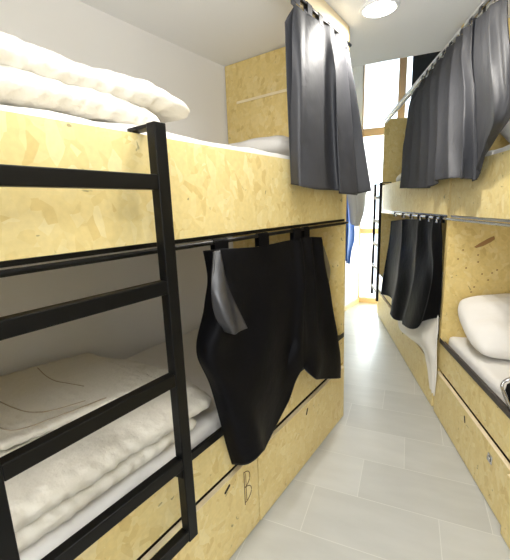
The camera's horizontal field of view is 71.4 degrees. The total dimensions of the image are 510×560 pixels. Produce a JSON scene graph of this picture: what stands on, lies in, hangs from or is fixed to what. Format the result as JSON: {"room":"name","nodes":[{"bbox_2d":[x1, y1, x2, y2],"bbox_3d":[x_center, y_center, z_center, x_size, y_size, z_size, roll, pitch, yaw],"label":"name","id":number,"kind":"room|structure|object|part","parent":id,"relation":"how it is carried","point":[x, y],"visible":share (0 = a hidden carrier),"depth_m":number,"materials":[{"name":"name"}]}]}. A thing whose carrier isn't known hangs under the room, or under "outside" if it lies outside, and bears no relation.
{"room":"dormitory","nodes":[
{"label":"dormitory","id":0,"kind":"room"},
{"bbox_2d":[0,0,377,375],"bbox_3d":[-0.995,-0.807,1.733,0.102,3.950,9.800,6,14,35],"label":"wall","id":1,"kind":"structure","parent":0,"point":[75,30],"depth_m":2.04,"materials":[{"name":"white paint"}]},
{"bbox_2d":[345,198,354,263],"bbox_3d":[1.218,-0.703,4.607,0.085,1.041,0.511,6,14,35],"label":"towel","id":2,"kind":"object","parent":1,"relation":"hanging from","point":[350,229],"visible":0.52,"depth_m":4.68,"materials":[{"name":"blue fabric"}]},
{"bbox_2d":[345,295,362,310],"bbox_3d":[0.800,0.564,4.399,0.012,0.070,3.170,6,14,35],"label":"baseboard","id":3,"kind":"structure","parent":1,"relation":"attached to","point":[355,301],"depth_m":5.28,"materials":[{"name":"beige wood"}]},
{"bbox_2d":[78,0,509,66],"bbox_3d":[-0.049,-1.116,-0.253,7.000,0.250,6.150,3,13,23],"label":"ceiling","id":4,"kind":"structure","parent":0,"point":[224,33],"depth_m":2.04,"materials":[{"name":"white paint"}]},
{"bbox_2d":[359,0,399,18],"bbox_3d":[0.664,-1.448,1.895,0.208,0.011,0.208,3,13,23],"label":"recessed light","id":5,"kind":"object","parent":4,"relation":"in","point":[372,9],"visible":1,"depth_m":1.89,"materials":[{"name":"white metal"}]},
{"bbox_2d":[347,192,366,225],"bbox_3d":[1.305,-1.001,4.544,0.099,0.618,0.566,6,14,35],"label":"towel","id":6,"kind":"object","parent":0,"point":[356,203],"visible":0.66,"depth_m":4.50,"materials":[{"name":"white fabric"}]},
{"bbox_2d":[229,290,509,559],"bbox_3d":[0.738,1.145,1.879,7.000,0.050,9.700,3,13,23],"label":"floor","id":7,"kind":"structure","parent":0,"point":[388,481],"depth_m":1.91,"materials":[{"name":"tile"}]},
{"bbox_2d":[0,0,351,559],"bbox_3d":[-0.470,-0.075,1.645,0.963,2.516,2.400,6,14,35],"label":"bunk bed","id":8,"kind":"object","parent":7,"relation":"on","point":[217,192],"visible":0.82,"depth_m":1.31,"materials":[{"name":"yellow wood"}]},
{"bbox_2d":[0,121,197,559],"bbox_3d":[-0.423,0.271,0.914,0.120,1.330,0.539,6,14,35],"label":"ladder","id":9,"kind":"object","parent":8,"relation":"attached to","point":[23,458],"visible":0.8,"depth_m":0.93,"materials":[{"name":"black metal"}]},
{"bbox_2d":[19,328,220,559],"bbox_3d":[-0.465,0.591,1.803,0.898,0.177,2.340,6,14,35],"label":"mattress","id":10,"kind":"object","parent":8,"relation":"on","point":[207,420],"visible":0.08,"depth_m":1.25,"materials":[{"name":"white fabric"}]},
{"bbox_2d":[0,353,211,552],"bbox_3d":[-0.789,0.524,1.279,0.865,0.198,1.127,6,14,35],"label":"duvet","id":11,"kind":"object","parent":10,"relation":"on","point":[35,402],"visible":0.88,"depth_m":1.17,"materials":[{"name":"beige fabric"}]},
{"bbox_2d":[0,105,289,158],"bbox_3d":[-0.500,-0.412,1.595,0.911,0.314,2.342,6,14,35],"label":"mattress","id":12,"kind":"object","parent":8,"relation":"on","point":[29,111],"visible":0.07,"depth_m":0.98,"materials":[{"name":"white fabric"}]},
{"bbox_2d":[0,31,189,125],"bbox_3d":[-0.802,-0.520,1.044,0.780,0.197,1.092,6,14,35],"label":"duvet","id":13,"kind":"object","parent":12,"relation":"on","point":[31,75],"visible":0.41,"depth_m":0.91,"materials":[{"name":"beige fabric"}]},
{"bbox_2d":[226,135,289,155],"bbox_3d":[0.027,-0.820,2.307,0.600,0.173,0.359,6,14,35],"label":"pillow","id":14,"kind":"object","parent":12,"relation":"on","point":[279,144],"visible":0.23,"depth_m":2.08,"materials":[{"name":"white fabric"}]},
{"bbox_3d":[-0.089,-0.153,1.350,0.016,0.016,2.356,6,14,35],"label":"rod","id":15,"kind":"part","parent":8,"relation":"part of","materials":[{"name":"black"}]},
{"bbox_3d":[-0.367,1.102,1.177,0.022,0.377,1.292,6,14,35],"label":"drawer","id":16,"kind":"part","parent":8,"relation":"part of","materials":[{"name":"beige wood"}]},
{"bbox_3d":[-0.096,0.991,1.619,0.018,0.415,2.356,6,14,35],"label":"panel","id":17,"kind":"part","parent":8,"relation":"part of","materials":[{"name":"yellow wood"}]},
{"bbox_3d":[-0.086,0.590,1.519,0.040,0.032,2.356,6,14,35],"label":"edge trim","id":18,"kind":"part","parent":8,"relation":"part of","materials":[{"name":"black metal"}]},
{"bbox_2d":[196,226,340,464],"bbox_3d":[0.202,0.237,1.772,0.174,0.977,1.314,6,14,33],"label":"privacy curtain","id":19,"kind":"object","parent":8,"relation":"hanging from","point":[268,317],"visible":1,"depth_m":1.48,"materials":[{"name":"black fabric"}]},
{"bbox_3d":[0.209,-0.294,2.597,0.939,2.516,0.022,6,14,35],"label":"panel","id":20,"kind":"part","parent":8,"relation":"part of","materials":[{"name":"beige wood"}]},
{"bbox_3d":[0.317,0.886,2.111,0.022,0.377,1.052,6,14,35],"label":"drawer","id":21,"kind":"part","parent":8,"relation":"part of","materials":[{"name":"beige wood"}]},
{"bbox_3d":[-0.124,-1.156,1.143,0.018,0.018,2.356,6,14,35],"label":"rod","id":22,"kind":"part","parent":8,"relation":"part of","materials":[{"name":"black"}]},
{"bbox_2d":[285,0,371,194],"bbox_3d":[0.403,-0.881,1.817,0.158,0.870,0.795,6,14,35],"label":"privacy curtain","id":23,"kind":"object","parent":8,"relation":"hanging from","point":[327,149],"visible":1,"depth_m":1.76,"materials":[{"name":"grey fabric"}]},
{"bbox_2d":[377,25,462,407],"bbox_3d":[1.920,-0.530,3.452,0.963,2.516,2.419,0,12,9],"label":"bunk bed","id":24,"kind":"object","parent":7,"relation":"on","point":[435,200],"visible":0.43,"depth_m":3.66,"materials":[{"name":"yellow wood"}]},
{"bbox_2d":[370,182,391,300],"bbox_3d":[1.602,-0.488,4.544,0.130,1.455,0.446,0,12,9],"label":"ladder","id":25,"kind":"object","parent":24,"relation":"attached to","point":[377,244],"visible":0.9,"depth_m":4.46,"materials":[{"name":"black"}]},
{"bbox_3d":[1.599,0.425,4.317,0.022,0.304,1.192,0,12,9],"label":"drawer","id":26,"kind":"part","parent":24,"relation":"part of","materials":[{"name":"beige wood"}]},
{"bbox_2d":[381,212,444,328],"bbox_3d":[1.378,-0.099,3.337,0.111,1.033,1.885,0,12,9],"label":"privacy curtain","id":27,"kind":"object","parent":24,"relation":"hanging from","point":[412,277],"visible":0.99,"depth_m":2.88,"materials":[{"name":"black fabric"}]},
{"bbox_2d":[383,272,442,333],"bbox_3d":[1.971,0.208,3.594,0.903,0.184,2.360,0,12,9],"label":"mattress","id":28,"kind":"object","parent":24,"relation":"on","point":[442,272],"visible":0.02,"depth_m":2.76,"materials":[{"name":"white fabric"}]},
{"bbox_3d":[2.124,-0.775,4.607,0.939,2.516,0.022,0,12,9],"label":"panel","id":29,"kind":"part","parent":24,"relation":"part of","materials":[{"name":"beige wood"}]},
{"bbox_3d":[1.450,-0.650,3.505,0.016,0.016,2.375,0,12,9],"label":"rod","id":30,"kind":"part","parent":24,"relation":"part of","materials":[{"name":"silver metal"}]},
{"bbox_3d":[1.408,0.667,3.170,0.022,0.304,1.172,0,12,9],"label":"drawer","id":31,"kind":"part","parent":24,"relation":"part of","materials":[{"name":"beige wood"}]},
{"bbox_2d":[398,316,437,395],"bbox_3d":[1.369,0.367,3.097,0.066,0.686,1.328,0,12,9],"label":"sheet","id":32,"kind":"object","parent":24,"relation":"hanging from","point":[425,335],"visible":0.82,"depth_m":2.60,"materials":[{"name":"white fabric"}]},
{"bbox_3d":[1.413,-1.712,3.286,0.018,0.018,2.375,0,12,9],"label":"rod","id":33,"kind":"part","parent":24,"relation":"part of","materials":[{"name":"silver metal"}]},
{"bbox_2d":[400,17,476,187],"bbox_3d":[1.255,-1.109,2.525,0.126,0.886,1.540,1,12,12],"label":"privacy curtain","id":34,"kind":"object","parent":24,"relation":"hanging from","point":[440,140],"visible":0.96,"depth_m":2.23,"materials":[{"name":"grey fabric"}]},
{"bbox_3d":[1.740,-0.285,2.292,0.939,2.516,0.022,0,12,9],"label":"panel","id":35,"kind":"part","parent":24,"relation":"part of","materials":[{"name":"beige wood"}]},
{"bbox_2d":[434,0,509,548],"bbox_3d":[1.528,-0.037,1.125,0.974,2.516,2.399,0,12,9],"label":"bunk bed","id":36,"kind":"object","parent":7,"relation":"on","point":[475,419],"visible":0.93,"depth_m":2.08,"materials":[{"name":"yellow wood"}]},
{"bbox_3d":[1.226,0.900,2.071,0.022,0.304,1.002,0,12,9],"label":"drawer","id":37,"kind":"part","parent":36,"relation":"part of","materials":[{"name":"beige wood"}]},
{"bbox_3d":[1.736,-0.280,2.269,0.939,2.516,0.022,0,12,9],"label":"panel","id":38,"kind":"part","parent":36,"relation":"part of","materials":[{"name":"beige wood"}]},
{"bbox_3d":[1.026,-1.220,0.958,0.018,0.018,2.355,0,12,9],"label":"rod","id":39,"kind":"part","parent":36,"relation":"part of","materials":[{"name":"silver metal"}]},
{"bbox_3d":[1.119,0.660,1.340,0.040,0.032,2.355,0,12,9],"label":"edge trim","id":40,"kind":"part","parent":36,"relation":"part of","materials":[{"name":"grey metal"}]},
{"bbox_3d":[1.161,1.027,1.411,0.018,0.342,2.355,0,12,9],"label":"panel","id":41,"kind":"part","parent":36,"relation":"part of","materials":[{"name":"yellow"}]},
{"bbox_3d":[1.063,-0.158,1.176,0.016,0.016,2.355,0,12,9],"label":"rod","id":42,"kind":"part","parent":36,"relation":"part of","materials":[{"name":"silver metal"}]},
{"bbox_2d":[448,337,509,405],"bbox_3d":[1.587,0.699,1.276,0.899,0.184,2.337,0,12,9],"label":"mattress","id":43,"kind":"object","parent":36,"relation":"on","point":[492,371],"visible":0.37,"depth_m":2.01,"materials":[{"name":"white fabric"}]},
{"bbox_2d":[458,293,509,359],"bbox_3d":[1.629,0.271,2.115,0.720,0.324,0.446,0,12,9],"label":"pillow","id":44,"kind":"object","parent":43,"relation":"on","point":[484,319],"visible":1,"depth_m":2.08,"materials":[{"name":"white fabric"}]},
{"bbox_2d":[460,0,509,180],"bbox_3d":[1.143,-0.954,1.779,0.091,0.883,0.797,2,12,17],"label":"privacy curtain","id":45,"kind":"object","parent":36,"relation":"hanging from","point":[491,40],"visible":0.96,"depth_m":1.62,"materials":[{"name":"grey fabric"}]},
{"bbox_2d":[485,144,509,156],"bbox_3d":[1.543,-0.378,1.057,0.922,0.324,2.345,0,12,9],"label":"mattress","id":46,"kind":"object","parent":36,"relation":"on","point":[507,147],"visible":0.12,"depth_m":1.79,"materials":[{"name":"white fabric"}]},
{"bbox_2d":[500,120,509,142],"bbox_3d":[1.698,-0.807,1.866,0.680,0.255,0.389,0,12,9],"label":"pillow","id":47,"kind":"object","parent":46,"relation":"on","point":[505,132],"visible":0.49,"depth_m":1.94,"materials":[{"name":"white fabric"}]},
{"bbox_2d":[500,377,509,409],"bbox_3d":[1.196,0.516,1.640,0.072,0.149,0.128,0,12,9],"label":"metal frame","id":48,"kind":"object","parent":36,"relation":"on","point":[507,389],"visible":1,"depth_m":1.67,"materials":[{"name":"silver metal"}]},
{"bbox_3d":[1.197,0.531,1.635,0.044,0.115,0.099,0,12,9],"label":"plate","id":49,"kind":"part","parent":48,"relation":"part of","materials":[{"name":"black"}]},
{"bbox_3d":[1.015,1.141,0.938,0.022,0.304,1.342,0,12,9],"label":"drawer","id":50,"kind":"part","parent":36,"relation":"part of","materials":[{"name":"beige wood"}]},
{"bbox_3d":[2.180,-1.577,4.934,7.000,3.950,0.200,3,13,23],"label":"wall","id":51,"kind":"structure","parent":0,"visible":0},
{"bbox_2d":[358,57,407,302],"bbox_3d":[2.146,-1.468,4.906,1.530,3.750,0.080,3,13,23],"label":"window","id":52,"kind":"structure","parent":51,"relation":"in","point":[379,131],"depth_m":4.92,"materials":[{"name":"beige wood"}]},
{"bbox_2d":[411,51,440,96],"bbox_3d":[2.183,-2.671,4.519,0.345,1.060,0.040,3,13,23],"label":"roller blind","id":53,"kind":"object","parent":51,"relation":"attached to","point":[420,62],"visible":0.02,"depth_m":4.54,"materials":[{"name":"black fabric"}]},
{"label":"outside","id":54,"kind":"structure","parent":0,"visible":0},
{"bbox_2d":[373,246,376,286],"bbox_3d":[3.915,-0.453,9.157,16.000,0.050,8.300,3,13,23],"label":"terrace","id":55,"kind":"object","parent":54,"point":[375,251],"depth_m":9.16,"materials":[{"name":"white"}]}
]}

